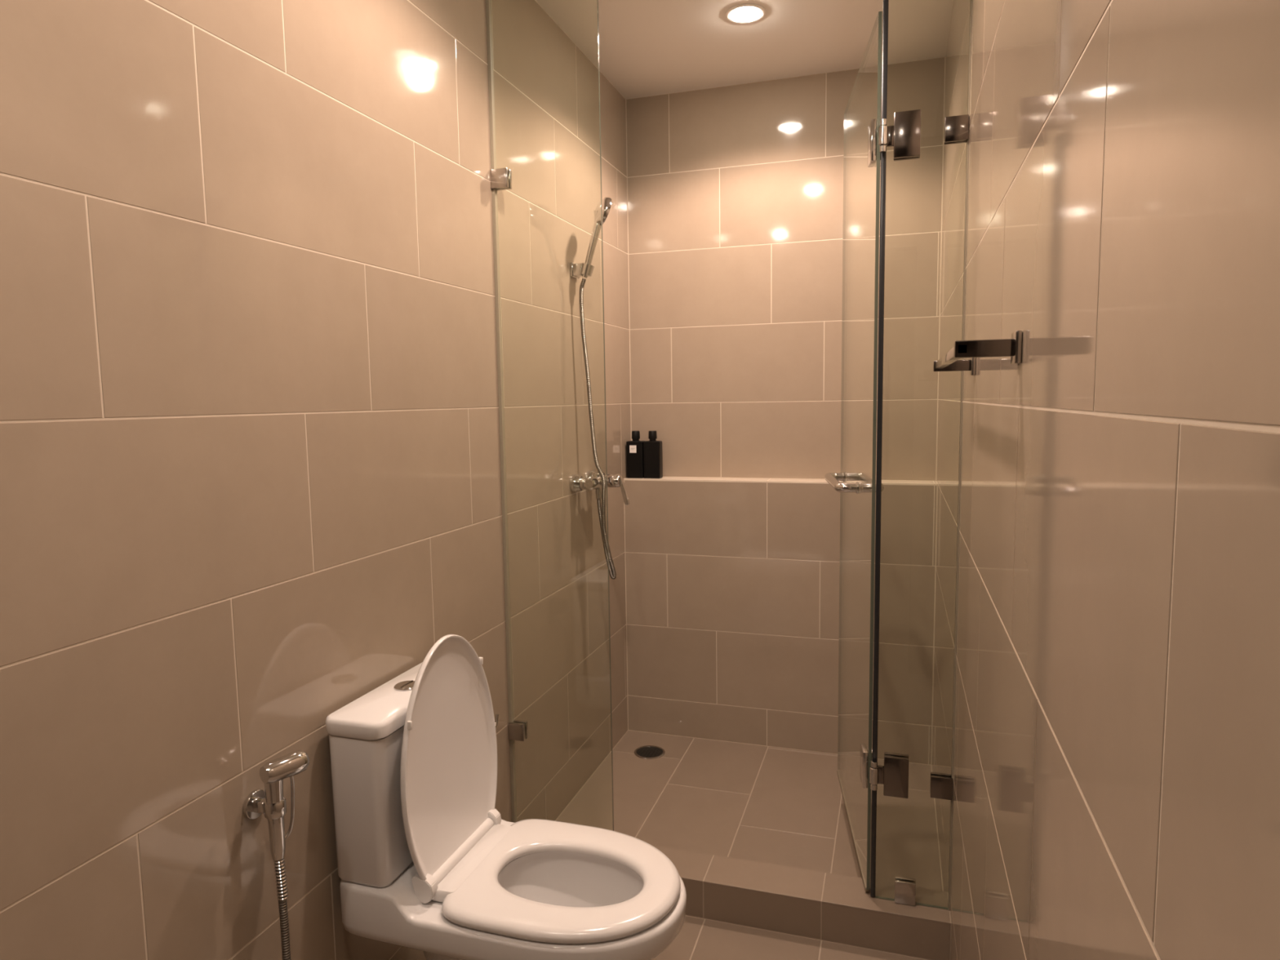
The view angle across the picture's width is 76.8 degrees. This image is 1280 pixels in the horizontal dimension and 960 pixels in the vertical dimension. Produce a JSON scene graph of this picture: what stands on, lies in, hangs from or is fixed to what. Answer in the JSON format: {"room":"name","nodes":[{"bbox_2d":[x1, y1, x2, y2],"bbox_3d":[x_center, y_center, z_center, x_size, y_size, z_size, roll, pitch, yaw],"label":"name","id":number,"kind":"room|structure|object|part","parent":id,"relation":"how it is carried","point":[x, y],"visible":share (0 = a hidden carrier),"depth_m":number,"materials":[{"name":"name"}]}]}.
{"room":"bathroom","nodes":[
{"label":"bathroom","id":0,"kind":"room"},
{"bbox_2d":[0,0,631,959],"bbox_3d":[-0.705,-0.036,1.389,0.100,2.551,4.318,1,6,18],"label":"wall","id":1,"kind":"structure","parent":0,"point":[250,470],"depth_m":1.41,"materials":[{"name":"beige tile"}]},
{"bbox_2d":[243,789,286,819],"bbox_3d":[-0.633,0.556,1.377,0.063,0.048,0.048,1,6,18],"label":"holder","id":2,"kind":"object","parent":1,"relation":"attached to","point":[255,805],"visible":0.91,"depth_m":1.37,"materials":[{"name":"silver metal"}]},
{"bbox_3d":[-0.659,0.556,1.385,0.008,0.048,0.048,1,6,18],"label":"wall plate","id":3,"kind":"part","parent":2,"relation":"part of","materials":[{"name":"silver metal"}]},
{"bbox_2d":[259,750,309,959],"bbox_3d":[-0.621,0.727,1.365,0.047,0.508,0.163,2,6,26],"label":"bidet sprayer","id":4,"kind":"object","parent":1,"relation":"attached to","point":[273,773],"visible":1,"depth_m":1.37,"materials":[{"name":"silver metal"}]},
{"bbox_3d":[-0.620,0.567,1.373,0.032,0.160,0.032,1,6,18],"label":"handle","id":5,"kind":"part","parent":4,"relation":"part of","materials":[{"name":"silver metal"}]},
{"bbox_2d":[494,714,498,728],"bbox_3d":[-0.422,0.550,2.050,0.060,0.233,0.175,1,6,18],"label":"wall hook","id":6,"kind":"object","parent":1,"relation":"attached to","point":[496,717],"visible":0.18,"depth_m":2.12,"materials":[{"name":"silver metal"}]},
{"bbox_2d":[570,262,594,279],"bbox_3d":[-0.186,-0.701,2.698,0.079,0.048,0.065,1,6,18],"label":"holder","id":7,"kind":"object","parent":1,"relation":"attached to","point":[577,270],"visible":0.98,"depth_m":2.67,"materials":[{"name":"silver metal"}]},
{"bbox_3d":[-0.219,-0.702,2.711,0.010,0.047,0.060,1,6,18],"label":"wall plate","id":8,"kind":"part","parent":7,"relation":"part of","materials":[{"name":"silver metal"}]},
{"bbox_3d":[-0.199,-0.700,2.699,0.037,0.041,0.047,1,6,18],"label":"arm","id":9,"kind":"part","parent":7,"relation":"part of","materials":[{"name":"silver metal"}]},
{"bbox_2d":[579,197,616,579],"bbox_3d":[-0.133,-0.289,2.731,0.122,1.287,0.096,1,6,18],"label":"shower","id":10,"kind":"object","parent":7,"relation":"in","point":[606,202],"visible":0.96,"depth_m":2.73,"materials":[{"name":"silver metal"}]},
{"bbox_3d":[-0.159,-0.762,2.675,0.071,0.183,0.026,0,6,10],"label":"handle","id":11,"kind":"part","parent":10,"relation":"part of","materials":[{"name":"silver metal"}]},
{"bbox_2d":[569,470,629,505],"bbox_3d":[-0.121,0.029,2.785,0.174,0.109,0.207,1,6,18],"label":"shower mixer","id":12,"kind":"object","parent":1,"relation":"attached to","point":[593,480],"visible":0.94,"depth_m":2.75,"materials":[{"name":"silver metal"}]},
{"bbox_2d":[595,488,601,494],"bbox_3d":[-0.143,0.035,2.793,0.023,0.030,0.023,1,6,18],"label":"outlet","id":13,"kind":"object","parent":12,"relation":"attached to","point":[597,491],"depth_m":2.78,"materials":[{"name":"silver metal"}]},
{"bbox_3d":[-0.060,0.037,2.767,0.047,0.096,0.024,1,6,18],"label":"lever","id":14,"kind":"part","parent":12,"relation":"part of","materials":[{"name":"silver metal"}]},
{"bbox_2d":[535,0,953,99],"bbox_3d":[-0.112,-1.360,1.063,1.386,0.130,4.318,1,6,18],"label":"ceiling","id":15,"kind":"structure","parent":0,"point":[647,47],"depth_m":2.67,"materials":[{"name":"white paint"}]},
{"bbox_2d":[725,3,765,23],"bbox_3d":[0.326,-1.460,2.498,0.124,0.059,0.124,1,6,18],"label":"recessed light","id":16,"kind":"object","parent":15,"relation":"in","point":[745,13],"visible":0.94,"depth_m":2.49,"materials":[{"name":"white"}]},
{"bbox_2d":[555,730,943,959],"bbox_3d":[-0.072,1.302,1.328,1.386,0.120,4.318,1,6,18],"label":"floor","id":17,"kind":"structure","parent":0,"point":[783,806],"depth_m":2.65,"materials":[{"name":"beige tile"}]},
{"bbox_2d":[325,634,686,959],"bbox_3d":[-0.230,0.765,1.637,0.656,0.892,0.380,1,6,18],"label":"toilet","id":18,"kind":"object","parent":17,"relation":"on","point":[427,861],"visible":1,"depth_m":1.55,"materials":[{"name":"white ceramic"}]},
{"bbox_3d":[-0.484,0.613,1.700,0.124,0.295,0.366,1,6,18],"label":"tank","id":19,"kind":"part","parent":18,"relation":"part of","materials":[{"name":"white ceramic"}]},
{"bbox_3d":[-0.484,0.448,1.683,0.134,0.033,0.376,1,6,18],"label":"tank lid","id":20,"kind":"part","parent":18,"relation":"part of","materials":[{"name":"white ceramic"}]},
{"bbox_3d":[-0.388,0.548,1.665,0.039,0.462,0.356,1,6,18],"label":"lid","id":21,"kind":"part","parent":18,"relation":"part of","materials":[{"name":"white plastic"}]},
{"bbox_3d":[-0.224,0.986,1.659,0.651,0.447,0.380,1,6,18],"label":"bowl","id":22,"kind":"part","parent":18,"relation":"part of","materials":[{"name":"white ceramic"}]},
{"bbox_3d":[-0.134,0.792,1.610,0.431,0.024,0.372,1,6,18],"label":"seat","id":23,"kind":"part","parent":18,"relation":"part of","materials":[{"name":"white plastic"}]},
{"bbox_2d":[634,745,665,759],"bbox_3d":[0.037,1.057,3.140,0.120,0.004,0.120,1,6,18],"label":"floor drain","id":24,"kind":"object","parent":17,"relation":"on","point":[646,752],"visible":1,"depth_m":3.14,"materials":[{"name":"grey metal"}]},
{"bbox_2d":[651,844,951,959],"bbox_3d":[0.202,1.100,2.184,1.186,0.105,0.129,1,6,18],"label":"curb","id":25,"kind":"object","parent":17,"relation":"on","point":[838,908],"visible":0.63,"depth_m":2.06,"materials":[{"name":"beige tile"}]},
{"bbox_2d":[485,0,613,831],"bbox_3d":[-0.238,-0.174,2.181,0.309,2.443,0.028,1,6,18],"label":"glass panel","id":26,"kind":"object","parent":25,"relation":"on","point":[500,178],"visible":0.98,"depth_m":2.20,"materials":[{"name":"grey"}]},
{"bbox_3d":[-0.237,-0.174,2.181,0.306,2.443,0.008,1,6,18],"label":"pane","id":27,"kind":"part","parent":26,"relation":"part of","materials":[{"name":"clear glass"}]},
{"bbox_2d":[870,0,972,910],"bbox_3d":[0.655,-0.160,1.899,0.188,2.443,0.032,1,6,18],"label":"glass panel","id":28,"kind":"object","parent":25,"relation":"on","point":[904,135],"visible":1,"depth_m":1.92,"materials":[{"name":"grey"}]},
{"bbox_2d":[824,11,888,892],"bbox_3d":[0.607,-0.041,2.263,0.138,2.130,0.705,0,6,7],"label":"door","id":29,"kind":"structure","parent":28,"relation":"attached to","point":[865,137],"depth_m":2.21,"materials":[{"name":"grey"}]},
{"bbox_3d":[0.618,0.005,2.351,0.134,0.024,0.341,0,6,8],"label":"handle","id":30,"kind":"part","parent":29,"relation":"part of","materials":[{"name":"silver metal"}]},
{"bbox_3d":[0.579,0.726,2.051,0.032,0.094,0.056,0,6,8],"label":"door plate","id":31,"kind":"part","parent":29,"relation":"part of","materials":[{"name":"silver metal"}]},
{"bbox_3d":[0.556,-0.792,1.900,0.032,0.094,0.056,0,6,8],"label":"door plate","id":32,"kind":"part","parent":29,"relation":"part of","materials":[{"name":"silver metal"}]},
{"bbox_3d":[0.626,0.730,2.001,0.073,0.100,0.032,1,6,18],"label":"hinge plate","id":33,"kind":"part","parent":28,"relation":"part of","materials":[{"name":"silver metal"}]},
{"bbox_3d":[0.604,-0.788,1.850,0.073,0.100,0.032,1,6,18],"label":"hinge plate","id":34,"kind":"part","parent":28,"relation":"part of","materials":[{"name":"silver metal"}]},
{"bbox_2d":[623,57,945,764],"bbox_3d":[0.528,-0.230,3.147,1.187,2.551,0.203,1,6,18],"label":"wall","id":35,"kind":"structure","parent":0,"point":[735,193],"depth_m":3.11,"materials":[{"name":"beige tile"}]},
{"bbox_2d":[626,431,644,478],"bbox_3d":[-0.016,-0.104,3.269,0.069,0.190,0.049,1,6,18],"label":"bottle","id":36,"kind":"object","parent":35,"relation":"on","point":[634,448],"visible":0.93,"depth_m":3.25,"materials":[{"name":"black plastic"}]},
{"bbox_2d":[643,431,662,478],"bbox_3d":[0.052,-0.103,3.250,0.069,0.190,0.048,1,6,18],"label":"bottle","id":37,"kind":"object","parent":35,"relation":"on","point":[652,448],"visible":1,"depth_m":3.23,"materials":[{"name":"black plastic"}]},
{"bbox_2d":[931,0,1279,959],"bbox_3d":[0.521,-0.016,1.002,0.100,2.551,4.318,1,6,18],"label":"wall","id":38,"kind":"structure","parent":0,"point":[1116,771],"depth_m":0.57,"materials":[{"name":"beige tile"}]},
{"bbox_2d":[933,329,1022,375],"bbox_3d":[0.525,-0.194,1.298,0.076,0.040,0.647,1,6,18],"label":"towel bar","id":39,"kind":"object","parent":38,"relation":"attached to","point":[1012,348],"visible":1,"depth_m":1.01,"materials":[{"name":"silver metal"}]},
{"bbox_3d":[0.615,-0.224,1.587,0.072,0.021,0.020,1,6,18],"label":"post","id":40,"kind":"part","parent":39,"relation":"part of","materials":[{"name":"silver metal"}]},
{"bbox_3d":[0.432,-0.164,1.011,0.072,0.021,0.020,1,6,18],"label":"post","id":41,"kind":"part","parent":39,"relation":"part of","materials":[{"name":"silver metal"}]}
]}

